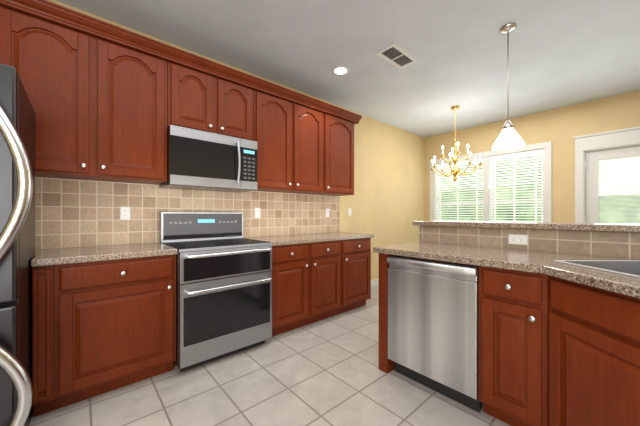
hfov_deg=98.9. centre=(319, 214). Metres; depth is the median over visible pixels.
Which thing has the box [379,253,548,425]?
base cabinet
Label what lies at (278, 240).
countertop
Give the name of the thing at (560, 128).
wall
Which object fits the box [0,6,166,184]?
upper cabinet
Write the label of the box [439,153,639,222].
backdrop
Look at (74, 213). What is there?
tile backsplash
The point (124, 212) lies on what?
outlet
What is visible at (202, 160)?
microwave
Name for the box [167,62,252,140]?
upper cabinet
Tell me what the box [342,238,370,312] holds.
base cabinet
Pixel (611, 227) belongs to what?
countertop
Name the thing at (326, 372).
floor
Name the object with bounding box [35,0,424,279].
wall
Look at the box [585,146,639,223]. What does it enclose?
patio door
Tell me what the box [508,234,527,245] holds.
outlet
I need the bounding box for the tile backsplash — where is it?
[35,177,339,248]
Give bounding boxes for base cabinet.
[32,255,175,416]
[270,240,341,335]
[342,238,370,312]
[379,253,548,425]
[549,276,639,425]
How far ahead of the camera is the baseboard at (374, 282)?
4.47 m
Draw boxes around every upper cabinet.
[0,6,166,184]
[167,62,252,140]
[253,90,324,193]
[313,113,353,195]
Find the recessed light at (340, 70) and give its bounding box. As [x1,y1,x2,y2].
[332,66,348,75]
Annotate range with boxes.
[160,212,271,371]
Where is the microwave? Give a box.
[159,125,256,192]
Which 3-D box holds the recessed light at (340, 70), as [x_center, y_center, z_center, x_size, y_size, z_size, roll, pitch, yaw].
[0.225,-1.577,3.004,0.184,0.006,0.184,0,0,-41]
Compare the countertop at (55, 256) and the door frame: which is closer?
the countertop at (55, 256)
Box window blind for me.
[435,149,542,221]
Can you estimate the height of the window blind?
1.603 m
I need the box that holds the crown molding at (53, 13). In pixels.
[0,0,361,124]
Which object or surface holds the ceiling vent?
in the ceiling
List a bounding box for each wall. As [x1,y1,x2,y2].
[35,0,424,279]
[425,90,639,222]
[428,226,638,259]
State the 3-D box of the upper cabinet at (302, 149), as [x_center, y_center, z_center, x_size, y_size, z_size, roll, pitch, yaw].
[-0.410,-0.755,3.129,0.921,0.970,0.345,0,0,-41]
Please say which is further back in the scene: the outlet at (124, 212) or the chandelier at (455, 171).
the chandelier at (455, 171)
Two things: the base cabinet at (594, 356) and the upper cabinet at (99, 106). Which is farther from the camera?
the upper cabinet at (99, 106)
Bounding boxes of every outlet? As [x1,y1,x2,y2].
[120,206,129,219]
[255,208,259,217]
[326,209,329,216]
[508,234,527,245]
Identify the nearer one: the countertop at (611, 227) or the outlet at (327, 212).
the countertop at (611, 227)
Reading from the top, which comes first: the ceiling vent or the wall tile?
the ceiling vent
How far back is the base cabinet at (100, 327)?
1.70 m
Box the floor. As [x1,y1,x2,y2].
[29,285,510,425]
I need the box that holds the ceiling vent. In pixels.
[376,44,417,68]
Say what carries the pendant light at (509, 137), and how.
hanging from the ceiling
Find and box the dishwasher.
[387,255,480,411]
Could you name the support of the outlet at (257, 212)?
attached to the tile backsplash
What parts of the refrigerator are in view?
refrigerator handle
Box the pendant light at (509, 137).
[492,23,524,149]
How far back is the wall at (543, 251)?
1.83 m
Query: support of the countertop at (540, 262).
on the base cabinet at (513, 347)
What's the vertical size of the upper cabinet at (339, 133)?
0.970 m
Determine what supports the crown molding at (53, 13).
on the upper cabinet at (302, 149)
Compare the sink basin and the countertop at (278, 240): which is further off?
the countertop at (278, 240)
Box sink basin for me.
[553,260,639,277]
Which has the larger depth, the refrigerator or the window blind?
the window blind
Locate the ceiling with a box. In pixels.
[56,0,639,137]
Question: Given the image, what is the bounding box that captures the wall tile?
[419,226,639,258]
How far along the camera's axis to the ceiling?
2.58 m
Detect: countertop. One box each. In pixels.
[31,242,177,266]
[243,232,373,245]
[373,242,639,298]
[412,221,639,232]
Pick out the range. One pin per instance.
(223, 288)
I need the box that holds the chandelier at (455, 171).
[430,105,482,181]
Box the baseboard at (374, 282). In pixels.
[371,278,378,286]
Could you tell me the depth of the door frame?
3.81 m
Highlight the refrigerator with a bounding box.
[0,64,34,425]
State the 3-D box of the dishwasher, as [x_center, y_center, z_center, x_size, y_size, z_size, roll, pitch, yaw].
[0.910,0.728,1.968,0.616,0.864,0.596,0,0,-41]
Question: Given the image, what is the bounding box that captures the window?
[430,141,551,221]
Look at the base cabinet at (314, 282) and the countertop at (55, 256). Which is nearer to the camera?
the countertop at (55, 256)
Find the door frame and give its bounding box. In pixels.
[573,126,639,222]
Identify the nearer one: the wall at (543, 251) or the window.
the wall at (543, 251)

